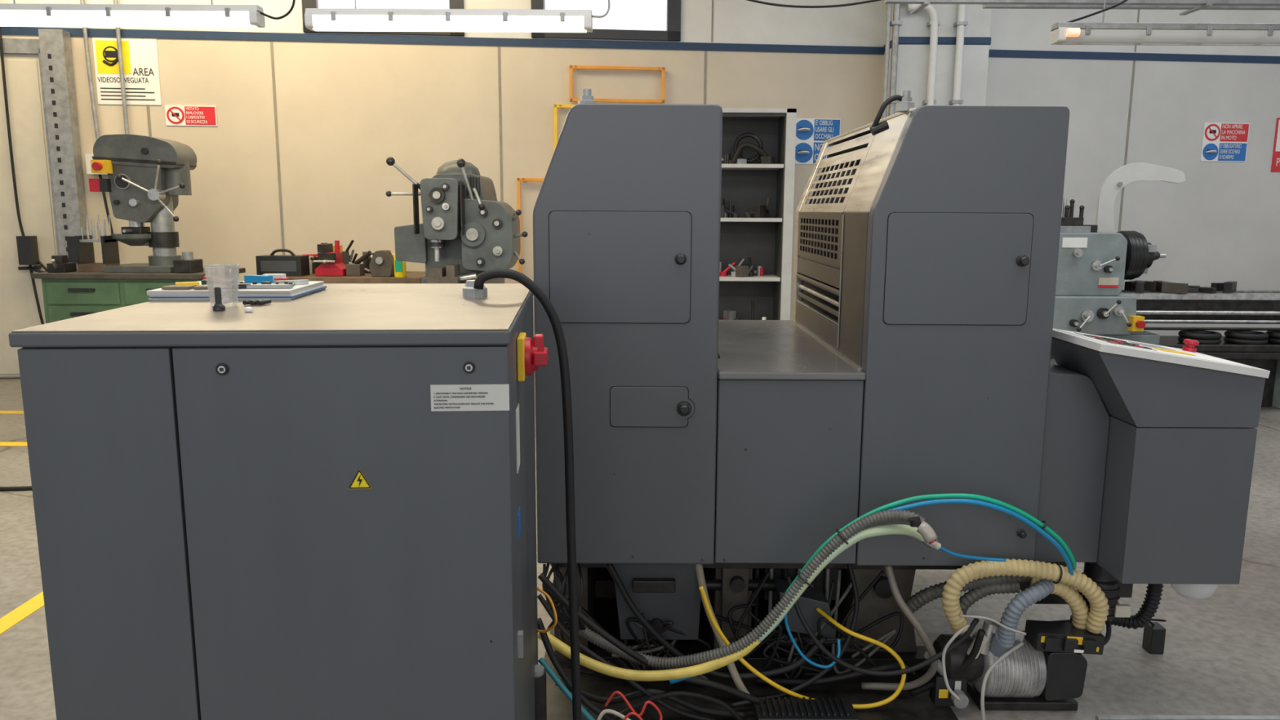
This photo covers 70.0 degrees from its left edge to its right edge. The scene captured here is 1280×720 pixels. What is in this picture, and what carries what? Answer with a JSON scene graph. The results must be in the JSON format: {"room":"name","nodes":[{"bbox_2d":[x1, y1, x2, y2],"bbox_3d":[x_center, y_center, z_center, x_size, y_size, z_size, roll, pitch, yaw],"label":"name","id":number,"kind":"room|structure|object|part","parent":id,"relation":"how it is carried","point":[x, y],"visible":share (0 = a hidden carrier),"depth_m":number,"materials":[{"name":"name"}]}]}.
{"room":"metal workshop","nodes":[
{"label":"metal workshop","id":0,"kind":"room"},
{"bbox_2d":[0,0,1279,377],"bbox_3d":[0.994,-2.242,9.084,21.000,4.700,0.253,-1,9,-6],"label":"wall","id":1,"kind":"structure","parent":0,"point":[344,108],"depth_m":8.77,"materials":[{"name":"beige paint"}]},
{"bbox_2d":[0,37,59,377],"bbox_3d":[-6.141,-1.335,8.324,1.630,3.080,0.130,-1,9,-6],"label":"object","id":2,"kind":"structure","parent":1,"relation":"in","point":[19,310],"depth_m":8.35,"materials":[{"name":"metal"}]},
{"bbox_2d":[80,0,128,235],"bbox_3d":[-4.855,-2.542,8.257,0.362,3.302,0.115,-1,9,-6],"label":"conduit","id":3,"kind":"object","parent":1,"relation":"attached to","point":[88,156],"visible":0.56,"depth_m":8.29,"materials":[{"name":"metal"}]},
{"bbox_2d":[92,37,161,105],"bbox_3d":[-4.667,-2.622,8.314,0.550,0.580,0.024,-1,9,-6],"label":"sign","id":4,"kind":"object","parent":1,"relation":"attached to","point":[140,56],"visible":1,"depth_m":8.32,"materials":[{"name":"paper"}]},
{"bbox_2d":[164,105,217,125],"bbox_3d":[-4.142,-2.254,8.432,0.450,0.180,0.014,-1,9,-6],"label":"notice sign","id":5,"kind":"object","parent":1,"relation":"attached to","point":[175,115],"visible":1,"depth_m":8.43,"materials":[{"name":"paper"}]},
{"bbox_2d":[302,0,464,35],"bbox_3d":[-2.370,-3.548,8.440,1.457,1.050,0.130,-1,9,-6],"label":"window","id":6,"kind":"structure","parent":1,"relation":"in","point":[380,4],"depth_m":8.48,"materials":[{"name":"white"}]},
{"bbox_2d":[516,177,544,283],"bbox_3d":[-0.789,-0.842,8.977,0.800,1.852,0.060,-1,9,-6],"label":"frame","id":7,"kind":"object","parent":1,"relation":"attached to","point":[518,180],"visible":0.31,"depth_m":8.79,"materials":[{"name":"paint"}]},
{"bbox_2d":[554,104,575,150],"bbox_3d":[-0.255,-2.002,8.840,1.140,0.892,0.060,-1,9,-6],"label":"wall frame","id":8,"kind":"object","parent":1,"relation":"attached to","point":[556,106],"visible":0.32,"depth_m":8.70,"materials":[{"name":"yellow paint"}]},
{"bbox_2d":[530,0,680,41],"bbox_3d":[-0.320,-3.570,8.642,1.417,1.050,0.130,-1,9,-6],"label":"window","id":9,"kind":"structure","parent":1,"relation":"in","point":[625,20],"depth_m":8.70,"materials":[{"name":"white"}]},
{"bbox_2d":[569,65,665,102],"bbox_3d":[-0.217,-2.634,8.740,0.910,0.332,0.060,-1,9,-6],"label":"wall frame","id":10,"kind":"object","parent":1,"relation":"attached to","point":[662,69],"visible":1,"depth_m":8.71,"materials":[{"name":"paint"}]},
{"bbox_2d":[141,0,1139,254],"bbox_3d":[0.236,-2.213,8.883,9.574,4.700,0.004,-1,9,-6],"label":"trim","id":11,"kind":"structure","parent":1,"relation":"attached to","point":[1138,16],"depth_m":8.70,"materials":[{"name":"grey metal"}]},
{"bbox_2d":[0,26,1279,63],"bbox_3d":[1.012,-3.016,8.825,21.000,0.070,0.014,-1,9,-6],"label":"trim","id":12,"kind":"structure","parent":1,"relation":"attached to","point":[74,32],"depth_m":8.67,"materials":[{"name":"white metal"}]},
{"bbox_2d":[795,118,840,164],"bbox_3d":[1.744,-2.159,9.035,0.480,0.440,0.120,-1,9,-6],"label":"sign","id":13,"kind":"object","parent":1,"relation":"attached to","point":[811,133],"visible":0.76,"depth_m":9.03,"materials":[{"name":"paper"}]},
{"bbox_2d":[1200,122,1249,161],"bbox_3d":[6.053,-2.251,9.454,0.501,0.390,0.113,-1,9,-6],"label":"safety sign","id":14,"kind":"object","parent":1,"relation":"attached to","point":[1221,142],"visible":1,"depth_m":9.45,"materials":[{"name":"plastic"}]},
{"bbox_2d":[1271,117,1279,172],"bbox_3d":[6.849,-2.240,9.537,0.500,0.550,0.012,-1,9,-6],"label":"prohibition sign","id":15,"kind":"object","parent":1,"relation":"attached to","point":[1275,167],"visible":1,"depth_m":9.52,"materials":[{"name":"paper"}]},
{"bbox_2d":[0,372,1279,719],"bbox_3d":[0.995,1.026,3.967,22.000,0.103,15.500,0,9,0],"label":"floor","id":16,"kind":"structure","parent":0,"point":[1221,655],"depth_m":3.56,"materials":[{"name":"concrete"}]},
{"bbox_2d":[0,485,31,490],"bbox_3d":[-3.752,0.717,5.327,4.503,0.024,0.248,0,9,-1],"label":"cable","id":17,"kind":"object","parent":16,"relation":"on","point":[28,487],"visible":0.04,"depth_m":5.22,"materials":[{"name":"black rubber"}]},
{"bbox_2d":[38,28,86,268],"bbox_3d":[-5.218,-1.375,8.383,0.200,3.150,0.143,-1,9,-6],"label":"upright","id":18,"kind":"object","parent":16,"relation":"on","point":[55,49],"visible":0.6,"depth_m":8.22,"materials":[{"name":"grey metal"}]},
{"bbox_2d":[0,26,77,324],"bbox_3d":[-5.363,-1.977,8.192,0.642,3.602,0.137,1,9,2],"label":"cable","id":19,"kind":"object","parent":18,"relation":"attached to","point":[27,246],"visible":0.77,"depth_m":8.29,"materials":[{"name":"black rubber"}]},
{"bbox_2d":[31,267,245,323],"bbox_3d":[-4.009,-0.181,7.472,1.300,1.100,0.800,0,9,0],"label":"workbench","id":20,"kind":"object","parent":16,"relation":"on","point":[68,295],"visible":0.26,"depth_m":7.05,"materials":[{"name":"green metal"}]},
{"bbox_2d":[46,255,76,272],"bbox_3d":[-4.526,-0.748,7.112,0.140,0.129,0.228,0,9,0],"label":"vise","id":21,"kind":"object","parent":20,"relation":"on","point":[60,264],"visible":1,"depth_m":7.09,"materials":[{"name":"metal"}]},
{"bbox_2d":[75,215,119,271],"bbox_3d":[-4.305,-0.926,7.249,0.220,0.439,0.200,0,9,0],"label":"rack","id":22,"kind":"object","parent":20,"relation":"on","point":[84,243],"visible":0.98,"depth_m":7.21,"materials":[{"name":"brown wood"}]},
{"bbox_2d":[88,133,196,272],"bbox_3d":[-3.867,-1.234,7.236,0.773,1.057,0.487,0,9,0],"label":"press","id":23,"kind":"object","parent":20,"relation":"on","point":[147,175],"visible":0.96,"depth_m":7.11,"materials":[{"name":"metal"}]},
{"bbox_2d":[173,251,203,273],"bbox_3d":[-3.546,-0.768,7.173,0.140,0.159,0.200,0,9,0],"label":"block","id":24,"kind":"object","parent":20,"relation":"on","point":[188,264],"visible":1,"depth_m":7.10,"materials":[{"name":"metal"}]},
{"bbox_2d":[8,280,547,719],"bbox_3d":[-0.665,0.527,2.203,0.904,1.439,1.026,0,9,-4],"label":"cabinet","id":25,"kind":"object","parent":16,"relation":"on","point":[321,504],"depth_m":1.66,"materials":[{"name":"grey metal"}]},
{"bbox_3d":[-0.867,-0.126,1.880,0.024,0.048,0.024,0,9,0],"label":"marker cap","id":26,"kind":"part","parent":25,"relation":"part of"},
{"bbox_2d":[146,280,327,299],"bbox_3d":[-0.976,-0.173,2.247,0.330,0.020,0.293,0,9,-4],"label":"paper stack","id":27,"kind":"object","parent":25,"relation":"on","point":[297,291],"visible":0.68,"depth_m":2.11,"materials":[{"name":"white paper"}]},
{"bbox_2d":[161,273,308,289],"bbox_3d":[-0.972,-0.193,2.239,0.287,0.020,0.255,0,9,0],"label":"tools","id":28,"kind":"object","parent":27,"relation":"on","point":[267,280],"visible":1,"depth_m":2.21,"materials":[{"name":"blue plastic"}]},
{"bbox_3d":[-0.799,-0.104,1.868,0.016,0.009,0.016,0,9,0],"label":"small screw cap","id":29,"kind":"part","parent":25,"relation":"part of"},
{"bbox_2d":[242,298,271,305],"bbox_3d":[-0.840,-0.127,2.006,0.039,0.010,0.047,2,9,11],"label":"plug","id":30,"kind":"object","parent":25,"relation":"on","point":[255,301],"visible":1,"depth_m":1.99,"materials":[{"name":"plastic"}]},
{"bbox_2d":[473,268,582,719],"bbox_3d":[-0.178,0.488,2.328,0.428,1.444,0.168,-6,11,-35],"label":"power cable","id":31,"kind":"object","parent":25,"relation":"attached to","point":[480,280],"visible":1,"depth_m":2.23,"materials":[{"name":"black rubber"}]},
{"bbox_2d":[516,332,547,381],"bbox_3d":[-0.224,-0.007,1.913,0.061,0.090,0.090,0,9,-4],"label":"switch","id":32,"kind":"object","parent":25,"relation":"attached to","point":[531,355],"depth_m":1.88,"materials":[{"name":"red plastic"}]},
{"bbox_2d":[285,271,425,283],"bbox_3d":[-2.574,-0.252,8.169,1.450,1.030,0.800,0,9,0],"label":"workbench","id":33,"kind":"object","parent":16,"relation":"on","point":[412,277],"visible":0.06,"depth_m":7.70,"materials":[{"name":"brown wood"}]},
{"bbox_2d":[255,248,310,276],"bbox_3d":[-3.066,-0.840,7.849,0.380,0.227,0.202,0,9,0],"label":"tool case","id":34,"kind":"object","parent":33,"relation":"on","point":[292,264],"visible":0.98,"depth_m":7.76,"materials":[{"name":"plastic"}]},
{"bbox_2d":[313,240,372,275],"bbox_3d":[-2.540,-0.871,7.830,0.472,0.300,0.308,0,9,0],"label":"bench vise","id":35,"kind":"object","parent":33,"relation":"on","point":[332,264],"visible":1,"depth_m":7.81,"materials":[{"name":"metal"}]},
{"bbox_2d":[302,240,394,273],"bbox_3d":[-2.721,-0.931,8.196,1.183,0.299,0.379,0,9,0],"label":"clutter","id":36,"kind":"object","parent":33,"relation":"on","point":[347,259],"visible":0.25,"depth_m":8.13,"materials":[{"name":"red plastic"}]},
{"bbox_2d":[368,249,394,276],"bbox_3d":[-2.196,-0.822,7.791,0.194,0.220,0.200,0,9,0],"label":"plate","id":37,"kind":"object","parent":33,"relation":"on","point":[381,264],"visible":0.88,"depth_m":7.74,"materials":[{"name":"metal"}]},
{"bbox_2d":[393,253,406,277],"bbox_3d":[-2.026,-0.844,7.714,0.099,0.290,0.103,0,9,0],"label":"spray bottle","id":38,"kind":"object","parent":33,"relation":"on","point":[400,267],"visible":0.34,"depth_m":7.69,"materials":[{"name":"yellow plastic"}]},
{"bbox_2d":[386,156,527,283],"bbox_3d":[-1.347,-0.532,7.007,1.024,1.972,1.200,0,9,0],"label":"machine","id":39,"kind":"object","parent":16,"relation":"on","point":[464,233],"visible":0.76,"depth_m":6.71,"materials":[{"name":"metal"}]},
{"bbox_2d":[534,664,546,719],"bbox_3d":[-0.295,1.031,2.621,0.055,0.315,0.055,0,9,0],"label":"pipe stub","id":40,"kind":"object","parent":16,"relation":"on","point":[540,700],"visible":0.59,"depth_m":2.59,"materials":[{"name":"metal"}]},
{"bbox_2d":[718,107,796,319],"bbox_3d":[0.861,-1.078,8.715,1.110,2.520,0.450,0,9,0],"label":"storage shelf","id":41,"kind":"object","parent":16,"relation":"on","point":[758,144],"visible":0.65,"depth_m":8.75,"materials":[{"name":"metal"}]},
{"bbox_2d":[753,697,858,719],"bbox_3d":[0.519,1.115,2.877,0.310,0.061,0.120,0,9,0],"label":"box","id":42,"kind":"object","parent":16,"relation":"on","point":[778,708],"visible":0.98,"depth_m":2.86,"materials":[{"name":"black plastic"}]},
{"bbox_2d":[536,493,1111,719],"bbox_3d":[0.615,0.755,2.916,1.887,0.756,0.537,0,9,0],"label":"bundle","id":43,"kind":"object","parent":16,"relation":"on","point":[992,575],"visible":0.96,"depth_m":2.86,"materials":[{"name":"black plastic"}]},
{"bbox_2d":[533,88,1270,719],"bbox_3d":[0.741,0.072,3.421,2.162,1.960,1.530,0,9,0],"label":"press","id":44,"kind":"object","parent":16,"relation":"on","point":[913,358],"visible":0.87,"depth_m":2.81,"materials":[{"name":"grey paint"}]},
{"bbox_3d":[0.464,0.247,3.503,0.450,0.591,1.326,0,9,0],"label":"panel","id":45,"kind":"part","parent":44,"relation":"part of","materials":[{"name":"grey paint"}]},
{"bbox_2d":[797,211,843,266],"bbox_3d":[0.693,-0.483,3.568,0.003,0.187,0.880,0,9,0],"label":"vent grille","id":46,"kind":"object","parent":44,"relation":"attached to","point":[814,259],"depth_m":3.51,"materials":[{"name":"metal"}]},
{"bbox_2d":[799,125,875,212],"bbox_3d":[0.753,-0.726,3.528,0.119,0.309,0.880,0,9,0],"label":"vent grille","id":47,"kind":"object","parent":44,"relation":"attached to","point":[836,185],"depth_m":3.49,"materials":[{"name":"metal"}]},
{"bbox_3d":[1.466,0.740,3.107,0.280,0.230,0.304,0,9,0],"label":"console motor","id":48,"kind":"part","parent":44,"relation":"part of","materials":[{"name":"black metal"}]},
{"bbox_3d":[1.571,-0.029,2.831,0.497,0.098,0.400,0,9,0],"label":"control panel","id":49,"kind":"part","parent":44,"relation":"part of","materials":[{"name":"white plastic"}]},
{"bbox_2d":[1170,583,1218,599],"bbox_3d":[1.736,0.705,2.870,0.136,0.091,0.136,0,9,0],"label":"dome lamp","id":50,"kind":"object","parent":44,"relation":"attached to","point":[1190,591],"depth_m":2.82,"materials":[{"name":"white plastic"}]},
{"bbox_2d":[924,614,1105,711],"bbox_3d":[1.185,0.983,2.994,0.544,0.304,0.258,0,9,0],"label":"pump","id":51,"kind":"object","parent":16,"relation":"on","point":[1047,672],"visible":0.83,"depth_m":2.93,"materials":[{"name":"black metal"}]},
{"bbox_3d":[1.207,1.003,3.021,0.205,0.211,0.211,0,9,0],"label":"motor","id":52,"kind":"part","parent":51,"relation":"part of","materials":[{"name":"silver metal"}]},
{"bbox_2d":[1142,618,1165,653],"bbox_3d":[1.893,1.005,3.354,0.064,0.153,0.101,0,9,0],"label":"connector","id":53,"kind":"object","parent":16,"relation":"on","point":[1154,634],"visible":0.91,"depth_m":3.35,"materials":[{"name":"black plastic"}]},
{"bbox_2d":[1049,162,1279,408],"bbox_3d":[4.743,-0.643,7.730,2.920,2.019,1.028,0,9,0],"label":"lathe","id":54,"kind":"object","parent":16,"relation":"on","point":[1095,262],"visible":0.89,"depth_m":7.44,"materials":[{"name":"metal"}]},
{"bbox_2d":[1060,197,1097,232],"bbox_3d":[3.546,-1.210,7.627,0.440,0.280,0.350,0,9,0],"label":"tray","id":55,"kind":"object","parent":54,"relation":"on","point":[1071,224],"depth_m":7.52,"materials":[{"name":"metal"}]},
{"bbox_2d":[1095,715,1279,719],"bbox_3d":[2.019,1.150,2.852,1.150,0.030,0.100,0,9,0],"label":"rail","id":56,"kind":"object","parent":16,"relation":"on","point":[1097,717],"visible":1,"depth_m":2.88,"materials":[{"name":"metal"}]},
{"bbox_2d":[880,4,991,119],"bbox_3d":[2.827,-2.228,9.052,0.890,4.700,0.810,0,9,0],"label":"column","id":57,"kind":"structure","parent":0,"point":[913,46],"depth_m":8.55,"materials":[{"name":"paint"}]},
{"bbox_2d":[881,4,968,119],"bbox_3d":[2.458,-2.600,8.532,1.111,3.600,0.115,0,9,0],"label":"pipes","id":58,"kind":"object","parent":57,"relation":"attached to","point":[933,23],"visible":0.35,"depth_m":8.46,"materials":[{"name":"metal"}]},
{"bbox_3d":[1.019,-3.709,3.192,22.000,0.100,15.500,0,9,0],"label":"ceiling","id":59,"kind":"structure","parent":0,"visible":0},
{"bbox_2d":[0,0,265,27],"bbox_3d":[-2.740,-2.813,4.608,1.530,2.165,0.116,0,9,0],"label":"fluorescent light","id":60,"kind":"object","parent":59,"relation":"hanging from","point":[11,15],"visible":0.97,"depth_m":4.73,"materials":[{"name":"white plastic"}]},
{"bbox_2d":[0,10,257,27],"bbox_3d":[-2.746,-1.780,4.777,1.470,0.070,0.100,0,9,0],"label":"diffuser","id":61,"kind":"object","parent":60,"relation":"attached to","point":[153,19],"depth_m":4.73,"materials":[{"name":"white plastic"}]},
{"bbox_2d":[304,0,592,32],"bbox_3d":[-0.987,-2.797,4.609,1.483,2.180,0.116,0,9,0],"label":"fluorescent light","id":62,"kind":"object","parent":59,"relation":"hanging from","point":[364,20],"visible":1,"depth_m":4.73,"materials":[{"name":"white plastic"}]},
{"bbox_2d":[312,14,586,32],"bbox_3d":[-0.992,-1.756,4.780,1.423,0.070,0.100,0,9,0],"label":"diffuser","id":63,"kind":"object","parent":62,"relation":"attached to","point":[364,23],"depth_m":4.73,"materials":[{"name":"white plastic"}]},
{"bbox_2d":[884,0,1279,15],"bbox_3d":[3.165,-2.895,4.818,3.700,2.010,0.250,0,9,0],"label":"cable tray","id":64,"kind":"object","parent":59,"relation":"hanging from","point":[1192,6],"visible":1,"depth_m":4.89,"materials":[{"name":"metal"}]},
{"bbox_2d":[1049,0,1279,46],"bbox_3d":[2.954,-2.750,4.604,1.560,2.230,0.136,0,9,0],"label":"fluorescent light","id":65,"kind":"object","parent":59,"relation":"hanging from","point":[1061,33],"visible":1,"depth_m":4.74,"materials":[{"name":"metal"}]},
{"bbox_2d":[260,0,1127,22],"bbox_3d":[0.311,-1.875,4.759,4.606,0.237,0.012,0,9,0],"label":"cable","id":66,"kind":"object","parent":65,"relation":"attached to","point":[294,1],"visible":1,"depth_m":4.76,"materials":[{"name":"black rubber"}]},
{"bbox_2d":[1056,29,1279,46],"bbox_3d":[2.949,-1.686,4.788,1.500,0.070,0.100,0,9,0],"label":"diffuser","id":67,"kind":"object","parent":65,"relation":"attached to","point":[1086,37],"depth_m":4.74,"materials":[{"name":"white plastic"}]}
]}

